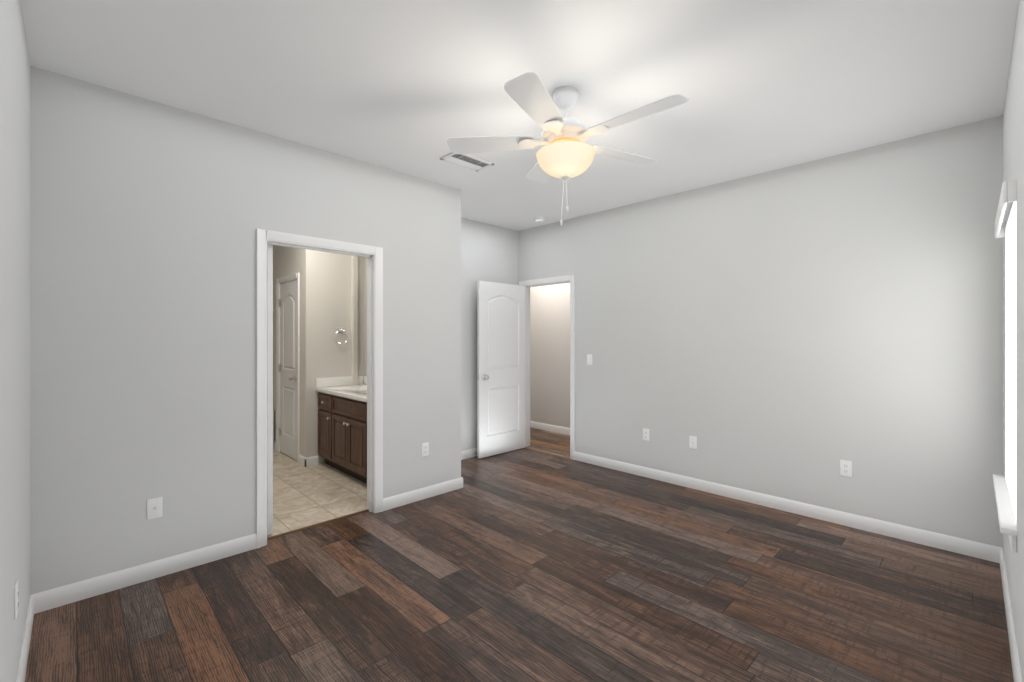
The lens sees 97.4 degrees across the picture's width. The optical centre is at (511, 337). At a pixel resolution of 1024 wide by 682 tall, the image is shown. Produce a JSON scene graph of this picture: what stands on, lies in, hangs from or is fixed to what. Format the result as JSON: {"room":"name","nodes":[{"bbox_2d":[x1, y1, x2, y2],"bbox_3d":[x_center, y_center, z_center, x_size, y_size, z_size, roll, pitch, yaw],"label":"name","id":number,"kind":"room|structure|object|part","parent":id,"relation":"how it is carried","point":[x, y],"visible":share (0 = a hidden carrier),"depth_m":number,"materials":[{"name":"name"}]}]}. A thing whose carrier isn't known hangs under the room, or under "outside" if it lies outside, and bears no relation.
{"room":"empty bedroom","nodes":[
{"label":"empty bedroom","id":0,"kind":"room"},
{"bbox_2d":[0,0,29,681],"bbox_3d":[-1.240,0.010,0.969,0.120,2.740,3.700,0,0,-44],"label":"wall","id":1,"kind":"structure","parent":0,"point":[14,312],"depth_m":1.63,"materials":[{"name":"grey paint"}]},
{"bbox_2d":[14,580,18,619],"bbox_3d":[-1.817,0.960,1.650,0.009,0.116,0.070,0,0,-44],"label":"electrical outlet","id":2,"kind":"object","parent":1,"relation":"attached to","point":[16,595],"visible":1,"depth_m":1.63,"materials":[{"name":"white plastic"}]},
{"bbox_2d":[16,592,39,681],"bbox_3d":[-1.221,1.333,1.044,0.014,0.095,3.380,0,0,-44],"label":"baseboard","id":3,"kind":"structure","parent":1,"relation":"attached to","point":[34,602],"depth_m":1.98,"materials":[{"name":"white wood"}]},
{"bbox_2d":[30,66,460,594],"bbox_3d":[-1.480,0.010,3.238,2.710,2.740,0.120,0,0,-44],"label":"wall","id":4,"kind":"structure","parent":0,"point":[146,218],"depth_m":2.65,"materials":[{"name":"grey paint"}]},
{"bbox_2d":[147,497,162,519],"bbox_3d":[-2.051,0.980,2.585,0.070,0.116,0.016,0,0,-44],"label":"outlet","id":5,"kind":"object","parent":4,"relation":"attached to","point":[154,507],"visible":1,"depth_m":2.58,"materials":[{"name":"white plastic"}]},
{"bbox_2d":[267,244,272,534],"bbox_3d":[-1.953,0.362,3.410,0.173,2.020,0.763,0,0,-44],"label":"door jamb","id":6,"kind":"structure","parent":4,"relation":"in","point":[269,389],"depth_m":3.13,"materials":[{"name":"white wood"}]},
{"bbox_2d":[40,421,569,611],"bbox_3d":[-1.371,1.333,4.938,5.180,0.095,4.800,0,0,-44],"label":"baseboard","id":7,"kind":"structure","parent":4,"relation":"attached to","point":[69,593],"depth_m":2.68,"materials":[{"name":"white wood"}]},
{"bbox_2d":[267,509,368,539],"bbox_3d":[-1.420,1.382,3.334,0.770,0.016,0.030,0,0,-44],"label":"threshold","id":8,"kind":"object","parent":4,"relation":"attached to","point":[306,527],"depth_m":3.31,"materials":[{"name":"brown"}]},
{"bbox_2d":[256,229,382,547],"bbox_3d":[-1.401,0.333,3.315,0.900,2.095,0.156,0,0,-44],"label":"door frame","id":9,"kind":"structure","parent":4,"relation":"attached to","point":[262,235],"depth_m":3.38,"materials":[{"name":"white wood"}]},
{"bbox_2d":[422,442,428,456],"bbox_3d":[-0.744,0.960,3.867,0.070,0.116,0.009,0,0,-44],"label":"electrical outlet","id":10,"kind":"object","parent":4,"relation":"attached to","point":[425,449],"visible":1,"depth_m":3.86,"materials":[{"name":"white plastic"}]},
{"bbox_2d":[268,244,302,455],"bbox_3d":[-2.870,0.010,5.570,0.100,2.740,1.800,0,0,-44],"label":"wall","id":11,"kind":"structure","parent":0,"point":[275,262],"depth_m":5.21,"materials":[{"name":"paint"}]},
{"bbox_2d":[276,273,299,462],"bbox_3d":[-2.580,0.333,5.232,0.173,2.095,0.730,0,0,-44],"label":"door","id":12,"kind":"structure","parent":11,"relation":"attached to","point":[279,360],"depth_m":5.22,"materials":[{"name":"white wood"}]},
{"bbox_3d":[-2.579,0.362,5.231,0.173,2.020,0.596,0,0,-44],"label":"closet door","id":13,"kind":"part","parent":12,"relation":"part of","materials":[{"name":"white wood"}]},
{"bbox_2d":[303,249,363,463],"bbox_3d":[-2.006,0.010,5.086,0.660,2.740,0.100,0,0,-44],"label":"wall","id":14,"kind":"structure","parent":0,"point":[326,295],"depth_m":4.96,"materials":[{"name":"paint"}]},
{"bbox_2d":[316,375,362,386],"bbox_3d":[-1.934,0.489,5.069,0.537,0.100,0.020,0,0,-44],"label":"backsplash","id":15,"kind":"structure","parent":14,"relation":"attached to","point":[334,381],"depth_m":5.02,"materials":[{"name":"white stone"}]},
{"bbox_2d":[335,327,347,343],"bbox_3d":[-1.923,-0.021,5.058,0.160,0.187,0.056,0,0,-44],"label":"towel ring","id":16,"kind":"object","parent":14,"relation":"attached to","point":[340,329],"visible":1,"depth_m":5.05,"materials":[{"name":"silver metal"}]},
{"bbox_2d":[363,375,366,382],"bbox_3d":[-1.192,0.489,4.707,0.020,0.100,1.574,0,0,-44],"label":"backsplash","id":17,"kind":"structure","parent":14,"relation":"attached to","point":[364,376],"depth_m":5.23,"materials":[{"name":"white stone"}]},
{"bbox_2d":[351,255,357,384],"bbox_3d":[-2.220,0.010,5.584,0.050,2.740,1.240,0,0,-44],"label":"wall","id":18,"kind":"structure","parent":0,"point":[354,317],"depth_m":5.14,"materials":[{"name":"paint"}]},
{"bbox_2d":[364,257,366,375],"bbox_3d":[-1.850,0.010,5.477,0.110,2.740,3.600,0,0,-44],"label":"wall mirror","id":19,"kind":"object","parent":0,"point":[365,315],"visible":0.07,"depth_m":5.26,"materials":[{"name":"mirror"}]},
{"bbox_2d":[461,218,517,450],"bbox_3d":[-0.459,0.010,5.298,1.630,2.740,0.120,0,0,-44],"label":"wall","id":20,"kind":"structure","parent":0,"point":[489,252],"depth_m":5.24,"materials":[{"name":"grey paint"}]},
{"bbox_2d":[25,427,1013,681],"bbox_3d":[-0.606,1.410,4.154,5.280,0.060,7.090,0,0,-44],"label":"floor","id":21,"kind":"structure","parent":0,"point":[564,569],"depth_m":2.38,"materials":[{"name":"brown wood"}]},
{"bbox_2d":[317,391,366,483],"bbox_3d":[-1.391,0.979,4.513,0.576,0.800,1.574,0,0,-44],"label":"bathroom vanity","id":22,"kind":"object","parent":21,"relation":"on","point":[342,424],"depth_m":4.43,"materials":[{"name":"brown wood"}]},
{"bbox_2d":[315,383,366,398],"bbox_3d":[-1.386,0.559,4.518,0.562,0.040,1.574,0,0,-44],"label":"countertop","id":23,"kind":"structure","parent":22,"relation":"on","point":[359,391],"depth_m":4.68,"materials":[{"name":"white stone"}]},
{"bbox_2d":[20,0,1018,230],"bbox_3d":[-0.607,-1.410,4.133,5.810,0.100,7.620,0,0,-44],"label":"ceiling","id":24,"kind":"structure","parent":0,"point":[409,87],"depth_m":2.32,"materials":[{"name":"paint"}]},
{"bbox_2d":[440,153,493,171],"bbox_3d":[-0.342,-1.354,3.462,0.370,0.012,0.210,0,0,-44],"label":"ceiling vent","id":25,"kind":"object","parent":24,"relation":"in","point":[470,162],"visible":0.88,"depth_m":3.45,"materials":[{"name":"white metal"}]},
{"bbox_2d":[534,217,545,222],"bbox_3d":[0.321,-1.339,5.123,0.136,0.040,0.136,0,0,-44],"label":"smoke detector","id":26,"kind":"object","parent":24,"relation":"attached to","point":[539,219],"visible":0.98,"depth_m":5.08,"materials":[{"name":"white plastic"}]},
{"bbox_2d":[447,72,688,225],"bbox_3d":[0.332,-0.989,2.476,1.292,0.741,1.250,0,0,-44],"label":"fan","id":27,"kind":"object","parent":24,"relation":"hanging from","point":[565,153],"visible":1,"depth_m":2.40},
{"bbox_3d":[0.297,-0.962,2.500,0.326,0.125,0.326,0,0,-44],"label":"lamp shade","id":28,"kind":"part","parent":27,"relation":"part of","materials":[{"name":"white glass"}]},
{"bbox_2d":[518,230,521,284],"bbox_3d":[0.149,0.010,5.757,0.120,2.740,0.073,0,0,-44],"label":"wall","id":29,"kind":"structure","parent":0,"point":[519,255],"depth_m":5.73,"materials":[{"name":"grey paint"}]},
{"bbox_2d":[530,283,569,427],"bbox_3d":[1.013,0.010,6.289,0.120,2.740,3.600,0,0,-44],"label":"wall","id":30,"kind":"structure","parent":0,"point":[550,354],"depth_m":6.66,"materials":[{"name":"paint"}]},
{"bbox_2d":[522,115,1002,547],"bbox_3d":[1.665,0.010,4.205,0.120,2.740,4.267,0,0,-44],"label":"wall","id":31,"kind":"structure","parent":0,"point":[798,332],"depth_m":3.45,"materials":[{"name":"grey paint"}]},
{"bbox_2d":[519,274,574,459],"bbox_3d":[0.449,0.333,5.449,0.156,2.095,0.877,0,0,-44],"label":"door frame","id":32,"kind":"structure","parent":31,"relation":"attached to","point":[550,280],"depth_m":5.20,"materials":[{"name":"white wood"}]},
{"bbox_2d":[587,354,591,364],"bbox_3d":[0.850,0.240,4.942,0.016,0.116,0.070,0,0,-44],"label":"light switch","id":33,"kind":"object","parent":31,"relation":"attached to","point":[589,359],"visible":1,"depth_m":4.94,"materials":[{"name":"white plastic"}]},
{"bbox_2d":[643,428,648,440],"bbox_3d":[1.328,0.960,4.458,0.009,0.116,0.070,0,0,-44],"label":"electrical outlet","id":34,"kind":"object","parent":31,"relation":"attached to","point":[646,434],"visible":1,"depth_m":4.45,"materials":[{"name":"white plastic"}]},
{"bbox_2d":[689,436,696,448],"bbox_3d":[1.654,0.960,4.119,0.016,0.116,0.070,0,0,-44],"label":"outlet","id":35,"kind":"object","parent":31,"relation":"attached to","point":[692,442],"visible":1,"depth_m":4.12,"materials":[{"name":"white plastic"}]},
{"bbox_2d":[574,451,995,561],"bbox_3d":[1.837,1.333,3.934,0.014,0.095,3.240,0,0,-44],"label":"baseboard","id":36,"kind":"structure","parent":31,"relation":"attached to","point":[932,539],"depth_m":3.43,"materials":[{"name":"white wood"}]},
{"bbox_2d":[840,460,851,476],"bbox_3d":[2.454,0.960,3.307,0.009,0.116,0.070,0,0,-44],"label":"electrical outlet","id":37,"kind":"object","parent":31,"relation":"attached to","point":[845,468],"visible":1,"depth_m":3.30,"materials":[{"name":"white plastic"}]},
{"bbox_2d":[1003,0,1023,681],"bbox_3d":[1.548,0.010,1.220,4.220,2.740,0.160,0,0,-44],"label":"wall","id":38,"kind":"structure","parent":0,"point":[1020,326],"depth_m":1.82,"materials":[{"name":"grey paint"}]},
{"bbox_2d":[993,474,1017,552],"bbox_3d":[2.480,0.846,2.220,1.070,0.099,0.128,0,0,-44],"label":"window sill","id":39,"kind":"structure","parent":38,"relation":"in","point":[1007,521],"depth_m":2.07,"materials":[{"name":"white wood"}]},
{"bbox_2d":[995,179,1016,237],"bbox_3d":[2.455,-0.620,2.245,0.990,0.090,0.040,0,0,-44],"label":"window valance","id":40,"kind":"object","parent":38,"relation":"attached to","point":[1008,191],"visible":1,"depth_m":1.94,"materials":[{"name":"white plastic"}]},
{"bbox_2d":[996,546,1021,681],"bbox_3d":[1.488,1.333,1.282,4.220,0.095,0.014,0,0,-44],"label":"baseboard","id":41,"kind":"structure","parent":38,"relation":"attached to","point":[1017,677],"depth_m":2.08,"materials":[{"name":"white wood"}]},
{"bbox_2d":[1005,201,1016,523],"bbox_3d":[2.480,0.088,2.220,0.938,1.411,0.064,0,0,-44],"label":"window blinds","id":42,"kind":"object","parent":38,"relation":"attached to","point":[1011,429],"visible":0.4,"depth_m":2.17,"materials":[{"name":"white plastic"}]},
{"bbox_2d":[1006,236,1016,470],"bbox_3d":[2.500,0.090,2.199,0.949,1.420,0.084,0,0,-44],"label":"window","id":43,"kind":"structure","parent":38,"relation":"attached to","point":[1008,360],"depth_m":2.55,"materials":[{"name":"white"}]}
]}

